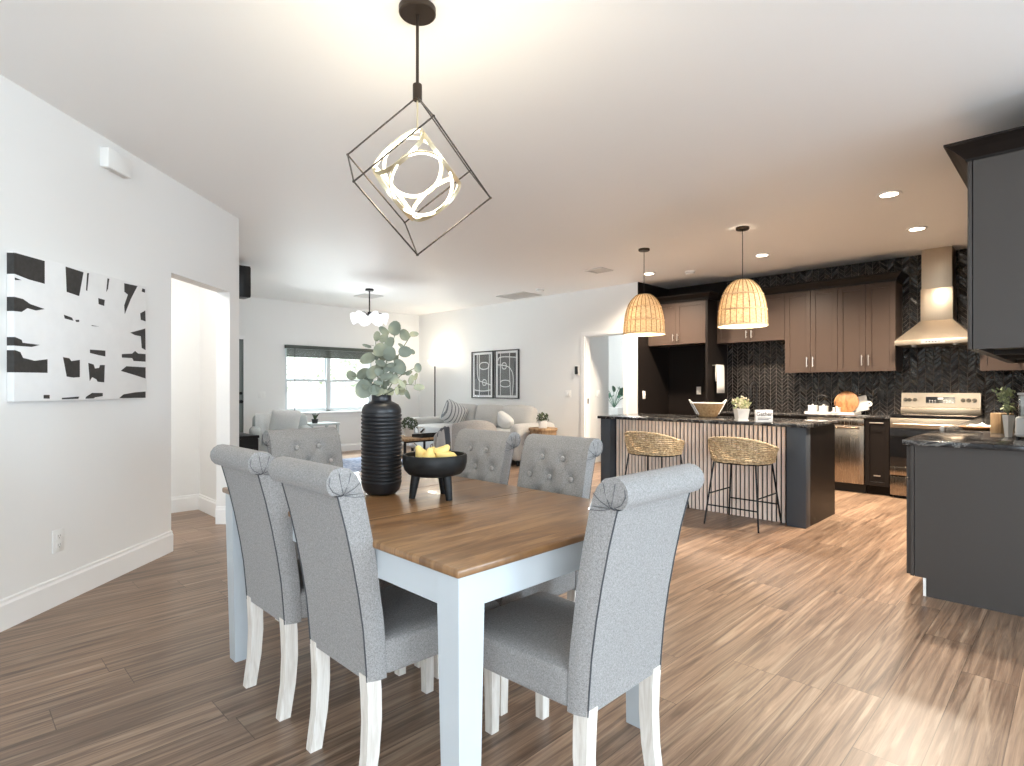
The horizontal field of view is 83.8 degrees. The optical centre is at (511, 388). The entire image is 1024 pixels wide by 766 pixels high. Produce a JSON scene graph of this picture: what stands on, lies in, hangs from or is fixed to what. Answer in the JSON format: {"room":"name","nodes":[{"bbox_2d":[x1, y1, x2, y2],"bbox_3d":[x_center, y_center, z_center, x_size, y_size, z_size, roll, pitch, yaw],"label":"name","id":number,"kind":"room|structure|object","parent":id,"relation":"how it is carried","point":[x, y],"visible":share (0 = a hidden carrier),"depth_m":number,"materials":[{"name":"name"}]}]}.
{"room":"dining room","nodes":[
{"label":"dining room","id":0,"kind":"room"},
{"bbox_2d":[0,74,238,599],"bbox_3d":[-2.611,-0.178,1.516,0.120,2.756,7.431,0,0,1],"label":"wall","id":1,"kind":"structure","parent":0,"point":[98,471],"depth_m":3.42,"materials":[{"name":"paint"}]},
{"bbox_2d":[52,528,63,553],"bbox_3d":[-2.524,0.847,3.178,0.009,0.126,0.078,0,0,1],"label":"wall outlet","id":2,"kind":"object","parent":1,"relation":"attached to","point":[57,535],"visible":1,"depth_m":3.17,"materials":[{"name":"white plastic"}]},
{"bbox_2d":[7,251,145,401],"bbox_3d":[-2.504,-0.311,3.365,0.039,0.755,1.016,0,0,1],"label":"painting","id":3,"kind":"object","parent":1,"relation":"attached to","point":[73,333],"visible":1,"depth_m":3.22,"materials":[{"name":"white fabric"}]},
{"bbox_2d":[0,506,225,631],"bbox_3d":[-2.603,1.123,1.516,0.136,0.155,7.431,0,0,1],"label":"baseboard","id":4,"kind":"structure","parent":1,"relation":"attached to","point":[19,607],"depth_m":3.32,"materials":[{"name":"paint"}]},
{"bbox_2d":[100,147,130,178],"bbox_3d":[-2.495,-1.419,3.600,0.055,0.122,0.211,0,0,1],"label":"door chime","id":5,"kind":"object","parent":1,"relation":"attached to","point":[111,160],"visible":1,"depth_m":3.56,"materials":[{"name":"white plastic"}]},
{"bbox_2d":[105,168,127,177],"bbox_3d":[-2.495,-1.359,3.600,0.035,0.002,0.171,0,0,1],"label":"grille","id":6,"kind":"object","parent":5,"relation":"attached to","point":[117,171],"depth_m":3.61,"materials":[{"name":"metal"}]},
{"bbox_2d":[171,493,215,516],"bbox_3d":[-3.818,1.123,4.469,2.720,0.155,0.720,0,0,-45],"label":"baseboard","id":7,"kind":"structure","parent":1,"relation":"attached to","point":[200,502],"depth_m":5.55,"materials":[{"name":"paint"}]},
{"bbox_2d":[171,278,199,496],"bbox_3d":[-4.151,-0.178,4.731,2.820,2.756,0.120,0,0,-45],"label":"wall","id":8,"kind":"structure","parent":0,"point":[185,297],"depth_m":5.60,"materials":[{"name":"paint"}]},
{"bbox_2d":[200,287,215,499],"bbox_3d":[-3.187,-0.178,5.846,0.120,2.756,1.705,0,0,-45],"label":"wall","id":9,"kind":"structure","parent":0,"point":[207,297],"depth_m":5.51,"materials":[{"name":"paint"}]},
{"bbox_2d":[239,297,418,443],"bbox_3d":[-3.695,-0.178,10.554,4.940,2.756,0.150,0,0,-45],"label":"wall","id":10,"kind":"structure","parent":0,"point":[267,325],"depth_m":10.28,"materials":[{"name":"paint"}]},
{"bbox_2d":[239,335,244,432],"bbox_3d":[-4.791,0.155,9.369,0.775,2.090,0.115,0,0,-45],"label":"door","id":11,"kind":"structure","parent":10,"relation":"in","point":[241,338],"depth_m":9.61,"materials":[{"name":"paint"}]},
{"bbox_2d":[285,348,370,417],"bbox_3d":[-3.419,-0.110,10.745,1.840,1.280,0.170,0,0,-45],"label":"window","id":12,"kind":"structure","parent":10,"relation":"in","point":[331,411],"depth_m":10.71,"materials":[{"name":"paint"}]},
{"bbox_2d":[285,345,372,409],"bbox_3d":[-3.382,-0.188,10.708,1.760,1.175,0.070,0,0,-45],"label":"window blind","id":13,"kind":"object","parent":12,"relation":"attached to","point":[340,353],"visible":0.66,"depth_m":10.60,"materials":[{"name":"grey fabric"}]},
{"bbox_2d":[0,0,1023,314],"bbox_3d":[0.866,-1.616,3.801,16.600,0.120,16.150,0,0,-45],"label":"ceiling","id":14,"kind":"structure","parent":0,"point":[597,133],"depth_m":3.31,"materials":[{"name":"paint"}]},
{"bbox_2d":[350,288,388,325],"bbox_3d":[-2.229,-1.276,8.929,0.563,0.560,0.585,0,0,-45],"label":"chandelier","id":15,"kind":"object","parent":14,"relation":"hanging from","point":[376,318],"visible":1,"depth_m":8.85,"materials":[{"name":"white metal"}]},
{"bbox_2d":[346,0,491,255],"bbox_3d":[-0.388,-1.050,2.339,0.616,1.012,0.562,0,0,-45],"label":"pendant light","id":16,"kind":"object","parent":14,"relation":"hanging from","point":[418,13],"visible":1,"depth_m":2.32,"materials":[{"name":"brown metal"}]},
{"bbox_2d":[413,82,421,102],"bbox_3d":[-0.388,-1.212,2.339,0.038,0.066,0.038,0,0,-45],"label":"socket","id":17,"kind":"object","parent":16,"relation":"attached to","point":[417,87],"depth_m":2.32,"materials":[{"name":"brown metal"}]},
{"bbox_2d":[496,292,541,299],"bbox_3d":[0.113,-1.550,9.539,0.450,0.012,0.630,0,0,-45],"label":"ceiling vent","id":18,"kind":"object","parent":14,"relation":"in","point":[519,295],"visible":1,"depth_m":9.50,"materials":[{"name":"metal"}]},
{"bbox_2d":[623,248,664,336],"bbox_3d":[1.473,-1.078,6.369,0.460,0.956,0.460,0,0,-41],"label":"rattan pendant light","id":19,"kind":"object","parent":14,"relation":"hanging from","point":[644,316],"visible":1,"depth_m":6.21,"materials":[{"name":"beige wicker"}]},
{"bbox_2d":[717,226,767,328],"bbox_3d":[2.227,-1.078,5.518,0.460,0.956,0.460,0,0,-21],"label":"rattan pendant light","id":20,"kind":"object","parent":14,"relation":"hanging from","point":[743,304],"visible":1,"depth_m":5.37,"materials":[{"name":"beige wicker"}]},
{"bbox_2d":[0,446,1023,765],"bbox_3d":[0.866,1.260,3.801,16.600,0.120,16.150,0,0,-45],"label":"floor","id":21,"kind":"structure","parent":0,"point":[817,644],"depth_m":2.37,"materials":[{"name":"brown wood"}]},
{"bbox_2d":[239,432,258,449],"bbox_3d":[-3.992,0.907,7.874,0.480,0.585,1.450,0,0,-45],"label":"media console","id":22,"kind":"object","parent":21,"relation":"on","point":[249,441],"visible":0.15,"depth_m":7.45,"materials":[{"name":"black wood"}]},
{"bbox_2d":[249,414,311,451],"bbox_3d":[-3.516,0.800,8.701,0.890,0.800,0.840,0,0,-25],"label":"armchair","id":23,"kind":"object","parent":21,"relation":"on","point":[255,430],"visible":0.23,"depth_m":8.30,"materials":[{"name":"grey fabric"}]},
{"bbox_2d":[255,413,271,433],"bbox_3d":[-3.848,0.652,8.870,0.260,0.536,0.293,0,0,-25],"label":"throw blanket","id":24,"kind":"object","parent":23,"relation":"on","point":[262,420],"visible":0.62,"depth_m":8.78,"materials":[{"name":"white fabric"}]},
{"bbox_2d":[268,409,300,429],"bbox_3d":[-3.479,0.520,8.740,0.440,0.418,0.273,0,0,-34],"label":"throw pillow","id":25,"kind":"object","parent":23,"relation":"on","point":[280,419],"visible":0.7,"depth_m":8.63,"materials":[{"name":"white fabric"}]},
{"bbox_2d":[262,427,342,620],"bbox_3d":[-0.962,0.710,2.949,0.430,0.980,0.648,0,0,-45],"label":"dining chair","id":26,"kind":"object","parent":21,"relation":"on","point":[323,444],"visible":0.27,"depth_m":3.09,"materials":[{"name":"grey fabric"}]},
{"bbox_2d":[210,444,405,721],"bbox_3d":[-0.816,0.710,2.326,0.430,0.980,0.648,0,0,45],"label":"dining chair","id":27,"kind":"object","parent":21,"relation":"on","point":[274,584],"visible":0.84,"depth_m":2.09,"materials":[{"name":"grey fabric"}]},
{"bbox_2d":[342,457,402,471],"bbox_3d":[-1.938,1.194,9.235,2.080,0.012,1.900,0,0,-45],"label":"area rug","id":28,"kind":"object","parent":21,"relation":"on","point":[354,464],"visible":0.02,"depth_m":8.93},
{"bbox_2d":[401,435,433,457],"bbox_3d":[-1.556,0.977,9.178,0.920,0.420,0.740,0,0,-45],"label":"coffee table","id":29,"kind":"object","parent":28,"relation":"on","point":[406,439],"visible":0.24,"depth_m":8.83,"materials":[{"name":"brown wood"}]},
{"bbox_2d":[401,417,417,435],"bbox_3d":[-1.663,0.605,9.195,0.305,0.323,0.282,0,0,-45],"label":"potted plant","id":30,"kind":"object","parent":29,"relation":"on","point":[409,431],"visible":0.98,"depth_m":9.15,"materials":[{"name":"green plant"}]},
{"bbox_2d":[268,456,499,765],"bbox_3d":[-0.415,0.710,1.921,0.430,0.980,0.648,0,0,45],"label":"dining chair","id":31,"kind":"object","parent":21,"relation":"on","point":[374,632],"visible":0.91,"depth_m":1.73,"materials":[{"name":"grey fabric"}]},
{"bbox_2d":[222,467,639,765],"bbox_3d":[-0.377,0.820,2.300,0.950,0.760,1.645,0,0,-45],"label":"dining table","id":32,"kind":"object","parent":21,"relation":"on","point":[492,541],"visible":0.58,"depth_m":1.64,"materials":[{"name":"brown wood"}]},
{"bbox_2d":[361,395,401,495],"bbox_3d":[-0.546,0.234,2.390,0.167,0.413,0.167,0,0,-45],"label":"vase","id":33,"kind":"object","parent":32,"relation":"on","point":[381,462],"visible":0.98,"depth_m":2.32,"materials":[{"name":"black ceramic"}]},
{"bbox_2d":[346,365,379,385],"bbox_3d":[-0.612,0.025,2.383,0.145,0.245,0.060,0,0,9],"label":"stem","id":34,"kind":"object","parent":33,"relation":"in","point":[362,373],"visible":0.69,"depth_m":2.37,"materials":[{"name":"green plant"}]},
{"bbox_2d":[355,379,383,398],"bbox_3d":[-0.585,0.054,2.358,0.116,0.186,0.063,0,0,-9],"label":"leaf","id":35,"kind":"object","parent":33,"relation":"in","point":[363,389],"visible":0.91,"depth_m":2.33,"materials":[{"name":"green plant"}]},
{"bbox_2d":[360,331,387,393],"bbox_3d":[-0.569,-0.048,2.359,0.088,0.391,0.112,0,0,-45],"label":"stem","id":36,"kind":"object","parent":33,"relation":"in","point":[367,358],"visible":0.82,"depth_m":2.36,"materials":[{"name":"green plant"}]},
{"bbox_2d":[371,346,395,391],"bbox_3d":[-0.534,-0.012,2.348,0.118,0.320,0.059,0,0,26],"label":"stem","id":37,"kind":"object","parent":33,"relation":"in","point":[390,352],"visible":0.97,"depth_m":2.34,"materials":[{"name":"green plant"}]},
{"bbox_2d":[379,321,400,394],"bbox_3d":[-0.510,-0.067,2.380,0.107,0.428,0.059,0,0,6],"label":"stem","id":38,"kind":"object","parent":33,"relation":"in","point":[394,328],"visible":0.7,"depth_m":2.37,"materials":[{"name":"green plant"}]},
{"bbox_2d":[386,329,418,388],"bbox_3d":[-0.467,-0.051,2.390,0.149,0.397,0.063,0,0,-15],"label":"stem","id":39,"kind":"object","parent":33,"relation":"in","point":[404,351],"visible":0.76,"depth_m":2.38,"materials":[{"name":"green plant"}]},
{"bbox_2d":[384,359,421,394],"bbox_3d":[-0.471,0.012,2.377,0.180,0.270,0.062,0,0,10],"label":"stem","id":40,"kind":"object","parent":33,"relation":"in","point":[400,368],"visible":0.83,"depth_m":2.38,"materials":[{"name":"green plant"}]},
{"bbox_2d":[385,373,424,398],"bbox_3d":[-0.454,0.041,2.381,0.180,0.213,0.062,0,0,4],"label":"stem","id":41,"kind":"object","parent":33,"relation":"in","point":[412,378],"visible":0.99,"depth_m":2.37,"materials":[{"name":"green plant"}]},
{"bbox_2d":[402,451,466,500],"bbox_3d":[-0.311,0.353,2.305,0.258,0.178,0.258,0,0,-45],"label":"fruit bowl","id":42,"kind":"object","parent":32,"relation":"on","point":[442,468],"visible":0.93,"depth_m":2.21,"materials":[{"name":"black wood"}]},
{"bbox_2d":[428,360,441,416],"bbox_3d":[-1.534,0.318,11.363,0.284,1.765,0.284,0,0,-45],"label":"floor lamp","id":43,"kind":"object","parent":21,"relation":"on","point":[434,363],"visible":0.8,"depth_m":11.35,"materials":[{"name":"black metal"}]},
{"bbox_2d":[433,420,496,450],"bbox_3d":[-0.622,0.807,7.790,0.873,0.785,0.807,0,0,-25],"label":"barrel chair","id":44,"kind":"object","parent":21,"relation":"on","point":[472,424],"visible":0.22,"depth_m":7.43,"materials":[{"name":"fabric"}]},
{"bbox_2d":[436,422,453,450],"bbox_3d":[-0.855,0.791,7.522,0.195,0.696,0.287,0,0,-45],"label":"throw blanket","id":45,"kind":"object","parent":44,"relation":"on","point":[444,437],"visible":0.32,"depth_m":7.46,"materials":[{"name":"fabric"}]},
{"bbox_2d":[414,428,520,667],"bbox_3d":[-0.322,0.710,2.821,0.430,0.980,0.648,0,0,45],"label":"dining chair","id":46,"kind":"object","parent":21,"relation":"on","point":[489,453],"visible":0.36,"depth_m":2.90,"materials":[{"name":"grey fabric"}]},
{"bbox_2d":[408,403,554,465],"bbox_3d":[-0.633,0.740,10.115,0.930,0.921,2.990,0,0,-45],"label":"sofa","id":47,"kind":"object","parent":21,"relation":"on","point":[524,417],"visible":0.3,"depth_m":9.84,"materials":[{"name":"fabric"}]},
{"bbox_2d":[415,423,448,432],"bbox_3d":[-1.285,0.760,10.647,0.720,0.210,0.827,0,0,-45],"label":"seat cushion","id":48,"kind":"object","parent":47,"relation":"on","point":[429,427],"depth_m":10.43,"materials":[{"name":"fabric"}]},
{"bbox_2d":[440,399,468,423],"bbox_3d":[-1.046,0.460,10.352,0.554,0.537,0.262,0,0,9],"label":"throw pillow","id":49,"kind":"object","parent":47,"relation":"on","point":[452,411],"visible":0.76,"depth_m":10.25,"materials":[{"name":"fabric"}]},
{"bbox_2d":[444,403,477,422],"bbox_3d":[-0.919,0.500,10.635,0.331,0.442,0.848,0,0,-45],"label":"cushion","id":50,"kind":"object","parent":47,"relation":"on","point":[472,408],"depth_m":10.32,"materials":[{"name":"fabric"}]},
{"bbox_2d":[475,404,502,427],"bbox_3d":[-0.385,0.500,10.101,0.331,0.442,0.638,0,0,-45],"label":"cushion","id":51,"kind":"object","parent":47,"relation":"on","point":[485,412],"depth_m":9.95,"materials":[{"name":"fabric"}]},
{"bbox_2d":[497,411,513,428],"bbox_3d":[-0.106,0.550,9.369,0.377,0.371,0.271,0,0,30],"label":"throw pillow","id":52,"kind":"object","parent":47,"relation":"on","point":[505,421],"visible":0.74,"depth_m":9.26,"materials":[{"name":"white fabric"}]},
{"bbox_2d":[501,405,537,423],"bbox_3d":[0.102,0.500,9.613,0.331,0.442,0.718,0,0,-45],"label":"cushion","id":53,"kind":"object","parent":47,"relation":"on","point":[520,414],"depth_m":9.40,"materials":[{"name":"fabric"}]},
{"bbox_2d":[434,434,602,715],"bbox_3d":[0.039,0.710,2.460,0.430,0.980,0.648,0,0,45],"label":"dining chair","id":54,"kind":"object","parent":21,"relation":"on","point":[564,465],"visible":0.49,"depth_m":2.52,"materials":[{"name":"grey fabric"}]},
{"bbox_2d":[528,427,557,434],"bbox_3d":[0.474,0.900,8.719,0.444,0.600,0.444,0,0,-45],"label":"stump side table","id":55,"kind":"object","parent":21,"relation":"on","point":[533,430],"visible":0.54,"depth_m":8.55,"materials":[{"name":"brown wood"}]},
{"bbox_2d":[483,463,703,765],"bbox_3d":[0.190,0.710,1.744,0.430,0.980,0.648,0,0,-45],"label":"dining chair","id":56,"kind":"object","parent":21,"relation":"on","point":[581,655],"visible":0.97,"depth_m":1.57,"materials":[{"name":"grey fabric"}]},
{"bbox_2d":[624,431,688,507],"bbox_3d":[1.425,0.808,5.710,0.518,0.786,0.574,0,0,-45],"label":"bar stool","id":57,"kind":"object","parent":21,"relation":"on","point":[657,446],"visible":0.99,"depth_m":5.50,"materials":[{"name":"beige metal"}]},
{"bbox_2d":[705,299,726,410],"bbox_3d":[2.890,-0.015,8.070,0.600,2.430,0.035,0,0,-45],"label":"panel","id":58,"kind":"object","parent":21,"relation":"on","point":[715,353],"visible":0.36,"depth_m":7.94,"materials":[{"name":"black wood"}]},
{"bbox_2d":[601,419,834,528],"bbox_3d":[2.042,0.768,5.929,0.817,0.864,2.146,0,0,-45],"label":"kitchen island","id":59,"kind":"object","parent":21,"relation":"on","point":[804,466],"visible":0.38,"depth_m":5.34,"materials":[{"name":"paint"}]},
{"bbox_2d":[597,413,837,427],"bbox_3d":[2.038,0.320,5.927,0.875,0.030,2.190,0,0,-45],"label":"island countertop","id":60,"kind":"structure","parent":59,"relation":"on","point":[777,422],"depth_m":5.62,"materials":[{"name":"black stone"}]},
{"bbox_2d":[689,399,726,416],"bbox_3d":[2.093,0.211,6.109,0.334,0.187,0.334,0,0,-45],"label":"basket bowl","id":61,"kind":"object","parent":60,"relation":"on","point":[703,409],"visible":0.99,"depth_m":6.01,"materials":[{"name":"beige wicker"}]},
{"bbox_2d":[731,395,751,420],"bbox_3d":[2.148,0.185,5.349,0.174,0.238,0.170,0,0,-45],"label":"potted plant","id":62,"kind":"object","parent":60,"relation":"on","point":[741,414],"visible":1,"depth_m":5.30,"materials":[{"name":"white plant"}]},
{"bbox_2d":[755,410,772,421],"bbox_3d":[2.277,0.249,5.164,0.156,0.112,0.026,0,0,0],"label":"sign","id":63,"kind":"object","parent":60,"relation":"on","point":[760,415],"visible":1,"depth_m":5.15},
{"bbox_2d":[703,436,781,532],"bbox_3d":[2.054,0.808,5.081,0.518,0.786,0.574,0,0,-45],"label":"bar stool","id":64,"kind":"object","parent":21,"relation":"on","point":[720,450],"visible":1,"depth_m":4.89,"materials":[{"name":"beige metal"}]},
{"bbox_2d":[717,414,807,418],"bbox_3d":[3.333,0.769,7.580,0.666,0.862,1.274,0,0,-45],"label":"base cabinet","id":65,"kind":"object","parent":21,"relation":"on","point":[729,415],"visible":0.06,"depth_m":7.13,"materials":[{"name":"black wood"}]},
{"bbox_2d":[720,410,890,418],"bbox_3d":[3.644,0.326,7.290,0.653,0.024,2.131,0,0,-45],"label":"countertop","id":66,"kind":"structure","parent":65,"relation":"on","point":[872,416],"depth_m":6.89,"materials":[{"name":"black stone"}]},
{"bbox_2d":[805,411,860,414],"bbox_3d":[3.974,0.300,7.078,0.310,0.028,0.550,0,0,-45],"label":"serving tray","id":67,"kind":"object","parent":66,"relation":"on","point":[806,412],"visible":0.86,"depth_m":6.95,"materials":[{"name":"white ceramic"}]},
{"bbox_2d":[834,391,858,411],"bbox_3d":[4.130,0.169,7.050,0.070,0.269,0.272,0,0,-45],"label":"round cutting board","id":68,"kind":"object","parent":67,"relation":"on","point":[847,401],"visible":0.8,"depth_m":7.04,"materials":[{"name":"brown wood"}]},
{"bbox_2d":[853,395,871,411],"bbox_3d":[4.272,0.197,7.033,0.061,0.232,0.297,0,0,-45],"label":"paddle board","id":69,"kind":"object","parent":66,"relation":"on","point":[863,405],"visible":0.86,"depth_m":7.00,"materials":[{"name":"white ceramic"}]},
{"bbox_2d":[807,416,866,492],"bbox_3d":[3.992,0.769,6.904,0.690,0.862,0.606,0,0,-45],"label":"dishwasher","id":70,"kind":"object","parent":21,"relation":"on","point":[849,432],"visible":0.52,"depth_m":6.59,"materials":[{"name":"silver metal"}]},
{"bbox_2d":[865,418,891,495],"bbox_3d":[4.303,0.769,6.611,0.666,0.862,0.240,0,0,-45],"label":"base cabinet","id":71,"kind":"object","parent":21,"relation":"on","point":[877,431],"visible":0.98,"depth_m":6.41,"materials":[{"name":"black wood"}]},
{"bbox_2d":[890,393,981,497],"bbox_3d":[4.621,0.625,6.236,0.727,1.150,0.732,0,0,-45],"label":"range cooker","id":72,"kind":"object","parent":21,"relation":"on","point":[950,409],"visible":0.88,"depth_m":6.23,"materials":[{"name":"silver metal"}]},
{"bbox_2d":[890,413,981,418],"bbox_3d":[4.633,0.296,6.245,0.615,0.017,0.728,0,0,-45],"label":"glass cooktop","id":73,"kind":"object","parent":72,"relation":"in","point":[901,415],"depth_m":6.14,"materials":[{"name":"black glass"}]},
{"bbox_2d":[907,445,1023,616],"bbox_3d":[3.720,0.766,4.341,3.360,0.868,0.668,0,0,-45],"label":"base cabinet","id":74,"kind":"object","parent":21,"relation":"on","point":[965,506],"visible":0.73,"depth_m":3.16,"materials":[{"name":"grey wood"}]},
{"bbox_2d":[902,416,1023,451],"bbox_3d":[3.958,0.315,4.561,4.064,0.030,0.650,0,0,-45],"label":"countertop","id":75,"kind":"structure","parent":74,"relation":"on","point":[953,436],"depth_m":3.36,"materials":[{"name":"black stone"}]},
{"bbox_2d":[990,413,1013,433],"bbox_3d":[3.284,0.233,3.829,0.086,0.135,0.086,0,0,0],"label":"wooden vase","id":76,"kind":"object","parent":75,"relation":"on","point":[996,421],"visible":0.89,"depth_m":3.81,"materials":[{"name":"brown wood"}]},
{"bbox_2d":[1002,415,1014,436],"bbox_3d":[3.072,0.233,3.533,0.043,0.135,0.043,0,0,0],"label":"vase","id":77,"kind":"object","parent":75,"relation":"on","point":[1008,420],"visible":1,"depth_m":3.52,"materials":[{"name":"white ceramic"}]},
{"bbox_2d":[991,385,1020,414],"bbox_3d":[3.079,0.083,3.561,0.204,0.203,0.132,0,0,3],"label":"sprigs","id":78,"kind":"object","parent":77,"relation":"in","point":[1005,393],"visible":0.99,"depth_m":3.53,"materials":[{"name":"green plant"}]},
{"bbox_2d":[1015,393,1023,439],"bbox_3d":[3.041,0.162,3.323,0.144,0.276,0.164,0,0,-45],"label":"coffee machine","id":79,"kind":"object","parent":75,"relation":"on","point":[1019,421],"visible":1,"depth_m":3.33,"materials":[{"name":"white plastic"}]},
{"bbox_3d":[2.892,-0.323,8.011,0.280,0.011,0.051,0,0,-45],"label":"towel rail","id":80,"kind":"object","parent":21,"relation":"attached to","visible":0},
{"bbox_2d":[715,364,724,392],"bbox_3d":[2.910,-0.135,7.994,0.221,0.399,0.037,0,0,-45],"label":"hand towel","id":81,"kind":"object","parent":80,"relation":"hanging from","point":[719,369],"visible":1,"depth_m":7.98,"materials":[{"name":"white fabric"}]},
{"bbox_2d":[419,282,637,436],"bbox_3d":[-0.029,-0.178,10.296,0.120,2.756,5.398,0,0,-45],"label":"wall","id":82,"kind":"structure","parent":0,"point":[546,330],"depth_m":9.81,"materials":[{"name":"paint"}]},
{"bbox_2d":[471,351,493,397],"bbox_3d":[-0.555,-0.257,10.716,0.030,0.877,0.601,0,0,-45],"label":"framed print","id":83,"kind":"object","parent":82,"relation":"attached to","point":[482,363],"visible":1,"depth_m":10.72,"materials":[{"name":"grey paper"}]},
{"bbox_2d":[494,349,519,398],"bbox_3d":[-0.096,-0.257,10.257,0.030,0.877,0.615,0,0,-45],"label":"framed print","id":84,"kind":"object","parent":82,"relation":"attached to","point":[506,362],"visible":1,"depth_m":10.24,"materials":[{"name":"grey paper"}]},
{"bbox_2d":[581,328,627,437],"bbox_3d":[1.447,0.152,8.808,0.137,2.095,0.860,0,0,-45],"label":"trim","id":85,"kind":"structure","parent":82,"relation":"attached to","point":[585,336],"depth_m":9.02,"materials":[{"name":"paint"}]},
{"bbox_2d":[590,336,608,461],"bbox_3d":[1.379,-0.178,9.369,0.560,2.756,0.100,0,0,-45],"label":"wall","id":86,"kind":"structure","parent":0,"point":[599,346],"depth_m":9.33,"materials":[{"name":"paint"}]},
{"bbox_2d":[609,335,622,406],"bbox_3d":[3.111,-0.178,12.530,0.120,2.756,3.880,0,0,-45],"label":"wall","id":87,"kind":"structure","parent":0,"point":[615,341],"depth_m":13.15,"materials":[{"name":"paint"}]},
{"bbox_2d":[638,282,667,413],"bbox_3d":[2.146,-0.178,8.644,0.860,2.756,0.014,0,0,-45],"label":"wall","id":88,"kind":"structure","parent":0,"point":[652,361],"depth_m":8.61,"materials":[{"name":"black paint"}]},
{"bbox_2d":[668,249,1023,416],"bbox_3d":[4.117,-0.178,7.372,0.152,2.756,4.602,0,0,-45],"label":"wall","id":89,"kind":"structure","parent":0,"point":[940,369],"depth_m":7.16,"materials":[{"name":"black tile"}]},
{"bbox_2d":[648,300,704,347],"bbox_3d":[2.547,-0.930,8.393,0.624,0.600,0.901,0,0,-45],"label":"upper cabinet","id":90,"kind":"object","parent":89,"relation":"attached to","point":[684,321],"visible":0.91,"depth_m":8.14,"materials":[{"name":"brown wood"}]},
{"bbox_2d":[717,293,784,344],"bbox_3d":[3.308,-0.930,7.808,0.374,0.600,0.914,0,0,-45],"label":"upper cabinet","id":91,"kind":"object","parent":89,"relation":"attached to","point":[775,330],"visible":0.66,"depth_m":7.53,"materials":[{"name":"brown wood"}]},
{"bbox_2d":[785,288,843,373],"bbox_3d":[3.849,-0.715,7.268,0.374,1.030,0.610,0,0,-45],"label":"upper cabinet","id":92,"kind":"object","parent":89,"relation":"attached to","point":[811,317],"visible":0.96,"depth_m":7.15,"materials":[{"name":"brown wood"}]},
{"bbox_2d":[838,281,901,372],"bbox_3d":[4.276,-0.715,6.840,0.374,1.030,0.596,0,0,-45],"label":"upper cabinet","id":93,"kind":"object","parent":89,"relation":"attached to","point":[869,315],"visible":1,"depth_m":6.70,"materials":[{"name":"brown wood"}]},
{"bbox_2d":[656,270,908,304],"bbox_3d":[3.326,-1.280,7.588,0.665,0.100,3.142,0,0,-45],"label":"crown molding","id":94,"kind":"structure","parent":93,"relation":"on","point":[900,276],"depth_m":7.12,"materials":[{"name":"black wood"}]},
{"bbox_2d":[894,246,966,347],"bbox_3d":[4.708,-1.011,6.329,0.502,1.086,0.702,0,0,-45],"label":"range hood","id":95,"kind":"object","parent":89,"relation":"attached to","point":[938,325],"visible":0.96,"depth_m":6.29,"materials":[{"name":"metal"}]},
{"bbox_2d":[980,354,1023,371],"bbox_3d":[5.251,-0.707,5.866,0.374,1.046,0.660,0,0,-45],"label":"upper cabinet","id":96,"kind":"object","parent":89,"relation":"attached to","point":[987,363],"visible":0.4,"depth_m":5.91,"materials":[{"name":"brown wood"}]},
{"bbox_3d":[4.236,-0.178,4.292,4.060,2.756,0.120,0,0,-45],"label":"wall","id":97,"kind":"structure","parent":0,"visible":0},
{"bbox_2d":[967,149,1023,354],"bbox_3d":[2.910,-0.741,3.327,0.778,1.048,0.386,0,0,-45],"label":"upper cabinet","id":98,"kind":"object","parent":97,"relation":"attached to","point":[995,184],"visible":1,"depth_m":3.08,"materials":[{"name":"grey wood"}]},
{"bbox_2d":[943,126,1023,186],"bbox_3d":[3.489,-1.302,3.948,2.666,0.093,0.445,0,0,-45],"label":"crown molding","id":99,"kind":"structure","parent":98,"relation":"on","point":[962,152],"depth_m":3.08,"materials":[{"name":"black wood"}]},
{"bbox_3d":[-4.370,-0.178,7.821,0.120,2.756,2.760,0,0,-45],"label":"wall","id":100,"kind":"structure","parent":0,"visible":0},
{"bbox_2d":[239,265,250,298],"bbox_3d":[-3.363,-1.312,7.046,0.208,0.385,0.200,0,0,-45],"label":"wall speaker","id":101,"kind":"object","parent":100,"relation":"attached to","point":[244,271],"visible":0.7,"depth_m":7.00,"materials":[{"name":"black plastic"}]},
{"label":"outside","id":102,"kind":"structure","parent":0,"visible":0},
{"bbox_3d":[-14.195,1.475,21.266,22.000,0.150,29.850,0,0,-45],"label":"ground","id":103,"kind":"structure","parent":102,"visible":0},
{"bbox_2d":[287,357,311,391],"bbox_3d":[-5.381,-1.091,13.251,1.616,4.986,1.479,0,0,-45],"label":"tree","id":104,"kind":"object","parent":103,"relation":"on","point":[291,360],"visible":0.06,"depth_m":13.34,"materials":[{"name":"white plant"}]},
{"bbox_2d":[300,354,359,406],"bbox_3d":[-4.792,-1.166,14.472,1.576,5.135,1.504,0,0,-45],"label":"tree","id":105,"kind":"object","parent":103,"relation":"on","point":[341,362],"visible":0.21,"depth_m":14.45,"materials":[{"name":"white plant"}]},
{"bbox_2d":[334,355,363,406],"bbox_3d":[-4.246,-1.288,15.848,1.612,5.380,1.508,0,0,-45],"label":"tree","id":106,"kind":"object","parent":103,"relation":"on","point":[359,402],"visible":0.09,"depth_m":15.76,"materials":[{"name":"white plant"}]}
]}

